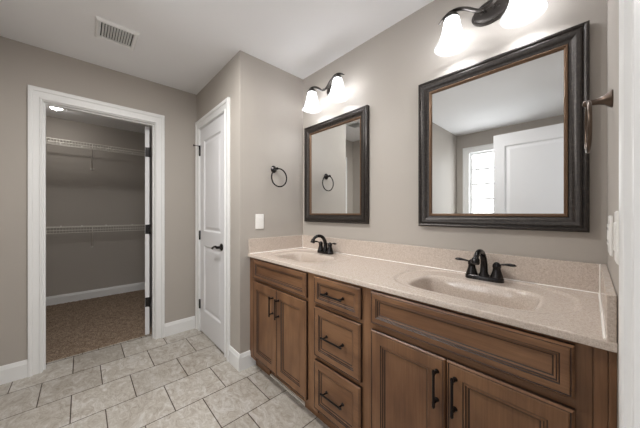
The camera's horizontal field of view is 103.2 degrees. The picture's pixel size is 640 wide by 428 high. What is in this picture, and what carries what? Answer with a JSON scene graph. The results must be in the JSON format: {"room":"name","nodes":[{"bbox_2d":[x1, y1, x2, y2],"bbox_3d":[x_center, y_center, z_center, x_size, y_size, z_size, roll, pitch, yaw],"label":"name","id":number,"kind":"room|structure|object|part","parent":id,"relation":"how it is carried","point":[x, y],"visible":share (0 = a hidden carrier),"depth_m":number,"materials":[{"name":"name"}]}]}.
{"room":"bathroom","nodes":[
{"label":"bathroom","id":0,"kind":"room"},
{"bbox_2d":[46,116,144,296],"bbox_3d":[-3.219,-0.020,3.531,2.070,2.420,0.115,0,0,-43],"label":"wall","id":1,"kind":"structure","parent":0,"point":[113,192],"depth_m":3.51,"materials":[{"name":"beige paint"}]},
{"bbox_2d":[46,137,144,169],"bbox_3d":[-3.073,-0.751,3.375,1.823,0.312,0.310,0,0,-43],"label":"wire shelf","id":2,"kind":"object","parent":1,"relation":"attached to","point":[56,141],"visible":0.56,"depth_m":3.37,"materials":[{"name":"white metal"}]},
{"bbox_2d":[46,224,144,247],"bbox_3d":[-3.073,0.322,3.375,1.823,0.312,0.310,0,0,-43],"label":"wire shelf","id":3,"kind":"object","parent":1,"relation":"attached to","point":[135,225],"visible":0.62,"depth_m":3.35,"materials":[{"name":"white metal"}]},
{"bbox_2d":[46,282,144,305],"bbox_3d":[-2.571,1.127,2.840,1.840,0.125,1.780,0,0,-43],"label":"baseboard","id":4,"kind":"structure","parent":1,"relation":"attached to","point":[64,298],"depth_m":3.51,"materials":[{"name":"white paint"}]},
{"bbox_2d":[0,36,196,384],"bbox_3d":[-1.847,-0.020,2.183,1.445,2.420,0.129,0,0,-43],"label":"wall","id":5,"kind":"structure","parent":0,"point":[22,65],"depth_m":1.97,"materials":[{"name":"beige paint"}]},
{"bbox_2d":[28,85,164,376],"bbox_3d":[-1.855,0.130,2.185,0.894,2.121,0.156,0,0,-43],"label":"door frame","id":6,"kind":"structure","parent":5,"relation":"attached to","point":[39,98],"depth_m":1.93,"materials":[{"name":"white paint"}]},
{"bbox_2d":[145,126,151,334],"bbox_3d":[-1.840,0.171,2.753,0.142,2.015,0.736,0,0,-29],"label":"door","id":7,"kind":"structure","parent":5,"relation":"in","point":[148,135],"depth_m":2.46,"materials":[{"name":"white paint"}]},
{"bbox_2d":[0,328,328,427],"bbox_3d":[-0.964,1.220,1.008,3.035,0.060,3.111,0,0,-43],"label":"floor","id":8,"kind":"structure","parent":0,"point":[184,379],"depth_m":1.66,"materials":[{"name":"grey tile"}]},
{"bbox_2d":[46,334,151,364],"bbox_3d":[-1.907,1.189,2.240,0.710,0.002,0.032,0,0,-43],"label":"trim","id":9,"kind":"structure","parent":8,"relation":"on","point":[149,334],"depth_m":2.20,"materials":[{"name":"grey stone"}]},
{"bbox_2d":[250,257,616,427],"bbox_3d":[0.264,0.763,1.458,0.586,0.853,1.854,0,0,-43],"label":"vanity cabinet","id":10,"kind":"object","parent":8,"relation":"on","point":[354,356],"visible":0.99,"depth_m":1.00,"materials":[{"name":"brown wood"}]},
{"bbox_3d":[-0.391,0.792,1.793,0.018,0.566,0.305,0,0,-43],"label":"cabinet door","id":11,"kind":"part","parent":10,"relation":"part of","materials":[{"name":"brown wood"}]},
{"bbox_3d":[-0.329,0.621,1.687,0.037,0.134,0.017,0,0,-43],"label":"pull handle","id":12,"kind":"part","parent":10,"relation":"part of","materials":[{"name":"black metal"}]},
{"bbox_3d":[-0.282,0.621,1.637,0.037,0.134,0.017,0,0,-43],"label":"pull handle","id":13,"kind":"part","parent":10,"relation":"part of","materials":[{"name":"black metal"}]},
{"bbox_3d":[-0.285,0.417,1.681,0.018,0.141,0.613,0,0,-43],"label":"drawer","id":14,"kind":"part","parent":10,"relation":"part of","materials":[{"name":"brown wood"}]},
{"bbox_3d":[-0.272,0.500,1.695,0.020,0.044,0.585,0,0,-43],"label":"rail","id":15,"kind":"part","parent":10,"relation":"part of","materials":[{"name":"brown wood"}]},
{"bbox_3d":[-0.272,0.347,1.695,0.020,0.021,0.585,0,0,-43],"label":"rail","id":16,"kind":"part","parent":10,"relation":"part of","materials":[{"name":"brown wood"}]},
{"bbox_3d":[-0.180,0.792,1.568,0.018,0.566,0.304,0,0,-43],"label":"cabinet door","id":17,"kind":"part","parent":10,"relation":"part of","materials":[{"name":"brown wood"}]},
{"bbox_3d":[0.060,0.940,1.273,0.037,0.017,0.145,0,0,-43],"label":"pull handle","id":18,"kind":"part","parent":10,"relation":"part of","materials":[{"name":"black metal"}]},
{"bbox_3d":[0.060,0.649,1.273,0.037,0.017,0.145,0,0,-43],"label":"pull handle","id":19,"kind":"part","parent":10,"relation":"part of","materials":[{"name":"black metal"}]},
{"bbox_3d":[0.060,0.422,1.273,0.037,0.017,0.145,0,0,-43],"label":"pull handle","id":20,"kind":"part","parent":10,"relation":"part of","materials":[{"name":"black metal"}]},
{"bbox_3d":[0.081,0.944,1.290,0.018,0.268,0.321,0,0,-43],"label":"drawer","id":21,"kind":"part","parent":10,"relation":"part of","materials":[{"name":"brown wood"}]},
{"bbox_3d":[0.081,0.650,1.290,0.018,0.271,0.321,0,0,-43],"label":"drawer","id":22,"kind":"part","parent":10,"relation":"part of","materials":[{"name":"brown wood"}]},
{"bbox_3d":[0.081,0.422,1.290,0.018,0.146,0.321,0,0,-43],"label":"drawer","id":23,"kind":"part","parent":10,"relation":"part of","materials":[{"name":"brown wood"}]},
{"bbox_3d":[0.095,0.800,1.304,0.020,0.052,0.291,0,0,-43],"label":"rail","id":24,"kind":"part","parent":10,"relation":"part of","materials":[{"name":"brown wood"}]},
{"bbox_3d":[0.095,0.347,1.304,0.020,0.021,0.291,0,0,-43],"label":"rail","id":25,"kind":"part","parent":10,"relation":"part of","materials":[{"name":"brown wood"}]},
{"bbox_3d":[0.095,0.500,1.304,0.020,0.044,0.291,0,0,-43],"label":"rail","id":26,"kind":"part","parent":10,"relation":"part of","materials":[{"name":"brown wood"}]},
{"bbox_3d":[0.338,0.796,1.016,0.018,0.558,0.319,0,0,-43],"label":"cabinet door","id":27,"kind":"part","parent":10,"relation":"part of","materials":[{"name":"brown wood"}]},
{"bbox_2d":[248,235,616,352],"bbox_3d":[0.278,0.324,1.470,0.550,0.249,1.854,0,0,-43],"label":"countertop","id":28,"kind":"structure","parent":10,"relation":"on","point":[574,301],"depth_m":1.13,"materials":[{"name":"beige stone"}]},
{"bbox_2d":[310,234,335,254],"bbox_3d":[0.035,0.242,1.988,0.197,0.153,0.198,0,0,7],"label":"faucet","id":29,"kind":"object","parent":28,"relation":"on","point":[327,248],"visible":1,"depth_m":1.98,"materials":[{"name":"black metal"}]},
{"bbox_3d":[-0.003,0.233,1.966,0.178,0.135,0.044,0,0,-43],"label":"spout","id":30,"kind":"part","parent":29,"relation":"part of","materials":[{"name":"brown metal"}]},
{"bbox_3d":[-0.010,0.265,2.064,0.051,0.076,0.101,0,0,-43],"label":"lever handle","id":31,"kind":"part","parent":29,"relation":"part of","materials":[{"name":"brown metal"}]},
{"bbox_3d":[0.042,0.309,2.008,0.056,0.020,0.160,0,0,-43],"label":"plate","id":32,"kind":"part","parent":29,"relation":"part of","materials":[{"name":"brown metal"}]},
{"bbox_3d":[0.094,0.265,1.952,0.051,0.076,0.101,0,0,-43],"label":"lever handle","id":33,"kind":"part","parent":29,"relation":"part of","materials":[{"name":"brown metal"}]},
{"bbox_2d":[455,249,516,282],"bbox_3d":[0.779,0.242,1.195,0.197,0.153,0.198,0,0,7],"label":"faucet","id":34,"kind":"object","parent":28,"relation":"on","point":[496,276],"visible":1,"depth_m":1.19,"materials":[{"name":"black metal"}]},
{"bbox_3d":[0.734,0.265,1.271,0.051,0.076,0.101,0,0,-43],"label":"lever handle","id":35,"kind":"part","parent":34,"relation":"part of","materials":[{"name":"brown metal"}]},
{"bbox_3d":[0.741,0.233,1.173,0.178,0.135,0.044,0,0,-43],"label":"spout","id":36,"kind":"part","parent":34,"relation":"part of","materials":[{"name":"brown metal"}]},
{"bbox_3d":[0.786,0.309,1.215,0.056,0.020,0.160,0,0,-43],"label":"plate","id":37,"kind":"part","parent":34,"relation":"part of","materials":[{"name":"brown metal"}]},
{"bbox_3d":[0.838,0.265,1.160,0.051,0.076,0.101,0,0,-43],"label":"lever handle","id":38,"kind":"part","parent":34,"relation":"part of","materials":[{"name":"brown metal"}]},
{"bbox_3d":[0.408,0.621,0.902,0.037,0.134,0.017,0,0,-43],"label":"pull handle","id":39,"kind":"part","parent":10,"relation":"part of","materials":[{"name":"black metal"}]},
{"bbox_3d":[0.450,0.621,0.858,0.037,0.134,0.017,0,0,-43],"label":"pull handle","id":40,"kind":"part","parent":10,"relation":"part of","materials":[{"name":"black metal"}]},
{"bbox_3d":[0.464,0.347,0.912,0.020,0.021,0.613,0,0,-43],"label":"rail","id":41,"kind":"part","parent":10,"relation":"part of","materials":[{"name":"brown wood"}]},
{"bbox_3d":[0.464,0.500,0.912,0.020,0.044,0.613,0,0,-43],"label":"rail","id":42,"kind":"part","parent":10,"relation":"part of","materials":[{"name":"brown wood"}]},
{"bbox_3d":[0.449,0.417,0.899,0.018,0.141,0.642,0,0,-43],"label":"drawer","id":43,"kind":"part","parent":10,"relation":"part of","materials":[{"name":"brown wood"}]},
{"bbox_3d":[0.559,0.796,0.781,0.018,0.558,0.319,0,0,-43],"label":"cabinet door","id":44,"kind":"part","parent":10,"relation":"part of","materials":[{"name":"brown wood"}]},
{"bbox_2d":[197,58,232,346],"bbox_3d":[-0.982,-0.020,2.401,0.115,2.420,0.995,0,0,-43],"label":"wall","id":45,"kind":"structure","parent":0,"point":[220,87],"depth_m":2.08,"materials":[{"name":"beige paint"}]},
{"bbox_2d":[193,114,223,351],"bbox_3d":[-1.017,0.171,2.337,0.098,2.015,0.629,0,0,-43],"label":"door","id":46,"kind":"structure","parent":45,"relation":"in","point":[211,147],"depth_m":2.31,"materials":[{"name":"white paint"}]},
{"bbox_3d":[-0.887,0.293,2.180,0.054,0.064,0.145,0,0,-43],"label":"lever handle","id":47,"kind":"part","parent":46,"relation":"part of","materials":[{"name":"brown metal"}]},
{"bbox_2d":[195,97,229,360],"bbox_3d":[-0.964,0.130,2.367,0.136,2.121,0.805,0,0,-43],"label":"door frame","id":48,"kind":"structure","parent":45,"relation":"attached to","point":[222,108],"depth_m":2.09,"materials":[{"name":"white paint"}]},
{"bbox_2d":[228,346,255,371],"bbox_3d":[-0.618,1.127,2.012,0.142,0.125,0.187,0,0,-43],"label":"baseboard","id":49,"kind":"structure","parent":45,"relation":"attached to","point":[240,362],"depth_m":1.94,"materials":[{"name":"white paint"}]},
{"bbox_2d":[0,0,433,133],"bbox_3d":[-1.575,-1.280,1.717,3.115,0.100,4.981,0,0,-43],"label":"ceiling","id":50,"kind":"structure","parent":0,"point":[182,45],"depth_m":1.71,"materials":[{"name":"white paint"}]},
{"bbox_2d":[94,16,139,50],"bbox_3d":[-1.395,-1.221,1.742,0.224,0.018,0.236,0,0,-43],"label":"ceiling vent","id":51,"kind":"object","parent":50,"relation":"in","point":[106,30],"visible":1,"depth_m":1.73,"materials":[{"name":"white metal"}]},
{"bbox_2d":[233,50,302,353],"bbox_3d":[-0.420,-0.020,2.167,0.615,2.420,0.115,0,0,-43],"label":"wall","id":52,"kind":"structure","parent":0,"point":[267,99],"depth_m":2.03,"materials":[{"name":"beige paint"}]},
{"bbox_2d":[255,214,263,228],"bbox_3d":[-0.481,0.069,2.026,0.072,0.117,0.008,0,0,-43],"label":"switch plate","id":53,"kind":"object","parent":52,"relation":"attached to","point":[259,218],"visible":1,"depth_m":2.02,"materials":[{"name":"white plastic"}]},
{"bbox_2d":[271,166,286,186],"bbox_3d":[-0.350,-0.304,2.111,0.158,0.182,0.063,0,0,-43],"label":"towel ring","id":54,"kind":"object","parent":52,"relation":"attached to","point":[274,169],"visible":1,"depth_m":2.10,"materials":[{"name":"black metal"}]},
{"bbox_3d":[-0.366,-0.365,2.096,0.060,0.060,0.063,0,0,-43],"label":"post","id":55,"kind":"part","parent":54,"relation":"part of","materials":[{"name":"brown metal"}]},
{"bbox_2d":[303,0,606,264],"bbox_3d":[0.521,-0.020,1.699,0.115,2.420,2.086,0,0,-43],"label":"wall","id":56,"kind":"structure","parent":0,"point":[384,73],"depth_m":1.54,"materials":[{"name":"beige paint"}]},
{"bbox_2d":[302,72,348,112],"bbox_3d":[0.047,-0.949,1.971,0.202,0.218,0.445,0,0,-43],"label":"vanity light","id":57,"kind":"object","parent":56,"relation":"attached to","point":[336,93],"visible":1,"depth_m":1.92,"materials":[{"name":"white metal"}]},
{"bbox_3d":[-0.065,-0.913,2.061,0.161,0.146,0.161,0,0,-43],"label":"lamp shade","id":58,"kind":"part","parent":57,"relation":"part of","materials":[{"name":"white glass"}]},
{"bbox_3d":[0.064,-0.984,1.988,0.115,0.077,0.414,0,0,-43],"label":"arm","id":59,"kind":"part","parent":57,"relation":"part of","materials":[{"name":"brown metal"}]},
{"bbox_3d":[0.129,-0.913,1.854,0.161,0.146,0.161,0,0,-43],"label":"lamp shade","id":60,"kind":"part","parent":57,"relation":"part of","materials":[{"name":"white glass"}]},
{"bbox_2d":[304,105,368,223],"bbox_3d":[0.102,-0.342,2.035,0.032,0.838,0.687,0,0,-43],"label":"framed mirror","id":61,"kind":"object","parent":56,"relation":"attached to","point":[336,149],"visible":1,"depth_m":2.00,"materials":[{"name":"brown wood"}]},
{"bbox_3d":[0.104,-0.342,2.037,0.013,0.716,0.565,0,0,-43],"label":"trim","id":62,"kind":"part","parent":61,"relation":"part of","materials":[{"name":"orange metal"}]},
{"bbox_2d":[303,235,598,292],"bbox_3d":[0.472,0.258,1.653,0.018,0.117,1.817,0,0,-43],"label":"backsplash","id":63,"kind":"structure","parent":56,"relation":"attached to","point":[584,276],"depth_m":1.25,"materials":[{"name":"beige stone"}]},
{"bbox_2d":[434,0,547,56],"bbox_3d":[0.778,-0.949,1.193,0.202,0.218,0.445,0,0,-43],"label":"vanity light","id":64,"kind":"object","parent":56,"relation":"attached to","point":[512,13],"visible":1,"depth_m":1.23,"materials":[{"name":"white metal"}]},
{"bbox_3d":[0.666,-0.925,1.282,0.060,0.106,0.060,0,0,-43],"label":"bulb","id":65,"kind":"part","parent":64,"relation":"part of","materials":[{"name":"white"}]},
{"bbox_3d":[0.666,-0.913,1.282,0.161,0.146,0.161,0,0,-43],"label":"lamp shade","id":66,"kind":"part","parent":64,"relation":"part of","materials":[{"name":"white glass"}]},
{"bbox_3d":[0.795,-0.984,1.209,0.115,0.077,0.414,0,0,-43],"label":"arm","id":67,"kind":"part","parent":64,"relation":"part of","materials":[{"name":"brown metal"}]},
{"bbox_3d":[0.842,-1.000,1.253,0.026,0.116,0.170,0,0,-43],"label":"plate","id":68,"kind":"part","parent":64,"relation":"part of","materials":[{"name":"brown metal"}]},
{"bbox_3d":[0.860,-0.925,1.075,0.060,0.106,0.060,0,0,-43],"label":"bulb","id":69,"kind":"part","parent":64,"relation":"part of","materials":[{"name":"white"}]},
{"bbox_3d":[0.860,-0.913,1.075,0.161,0.146,0.161,0,0,-43],"label":"lamp shade","id":70,"kind":"part","parent":64,"relation":"part of","materials":[{"name":"white glass"}]},
{"bbox_2d":[418,20,589,232],"bbox_3d":[0.830,-0.342,1.260,0.032,0.838,0.698,0,0,-43],"label":"framed mirror","id":71,"kind":"object","parent":56,"relation":"attached to","point":[501,136],"visible":0.96,"depth_m":1.19,"materials":[{"name":"brown wood"}]},
{"bbox_3d":[0.832,-0.342,1.262,0.013,0.716,0.576,0,0,-43],"label":"trim","id":72,"kind":"part","parent":71,"relation":"part of","materials":[{"name":"orange metal"}]},
{"bbox_2d":[607,0,618,427],"bbox_3d":[0.091,-0.020,-0.057,2.915,2.420,0.115,0,0,-43],"label":"wall","id":73,"kind":"structure","parent":0,"point":[612,5],"depth_m":0.72,"materials":[{"name":"beige paint"}]},
{"bbox_2d":[582,89,613,153],"bbox_3d":[0.834,-0.272,0.763,0.158,0.178,0.063,0,0,-43],"label":"towel ring","id":74,"kind":"object","parent":73,"relation":"attached to","point":[607,99],"visible":1,"depth_m":0.74,"materials":[{"name":"brown metal"}]},
{"bbox_3d":[0.834,-0.335,0.763,0.052,0.052,0.063,0,0,-43],"label":"post","id":75,"kind":"part","parent":74,"relation":"part of","materials":[{"name":"brown metal"}]},
{"bbox_2d":[607,215,612,255],"bbox_3d":[0.901,0.068,0.789,0.115,0.120,0.009,0,0,-43],"label":"switch plate","id":76,"kind":"object","parent":73,"relation":"attached to","point":[610,218],"visible":1,"depth_m":0.75,"materials":[{"name":"white plastic"}]},
{"bbox_2d":[613,211,618,264],"bbox_3d":[0.683,0.055,0.584,0.072,0.120,0.008,0,0,-43],"label":"switch plate","id":77,"kind":"object","parent":73,"relation":"attached to","point":[616,213],"visible":0.92,"depth_m":0.56,"materials":[{"name":"white plastic"}]},
{"bbox_2d":[619,0,639,427],"bbox_3d":[0.104,0.130,-0.030,0.922,2.121,0.136,0,0,-43],"label":"door frame","id":78,"kind":"structure","parent":73,"relation":"attached to","point":[629,10],"depth_m":0.31,"materials":[{"name":"white paint"}]},
{"bbox_3d":[-2.608,1.220,2.880,2.040,0.060,1.870,0,0,-43],"label":"floor","id":79,"kind":"structure","parent":0,"visible":0},
{"bbox_2d":[46,289,151,362],"bbox_3d":[-2.573,1.182,2.843,1.838,0.014,1.770,0,0,-43],"label":"carpet","id":80,"kind":"object","parent":79,"relation":"on","point":[81,326],"visible":0.56,"depth_m":2.70,"materials":[{"name":"brown carpet"}]}
]}

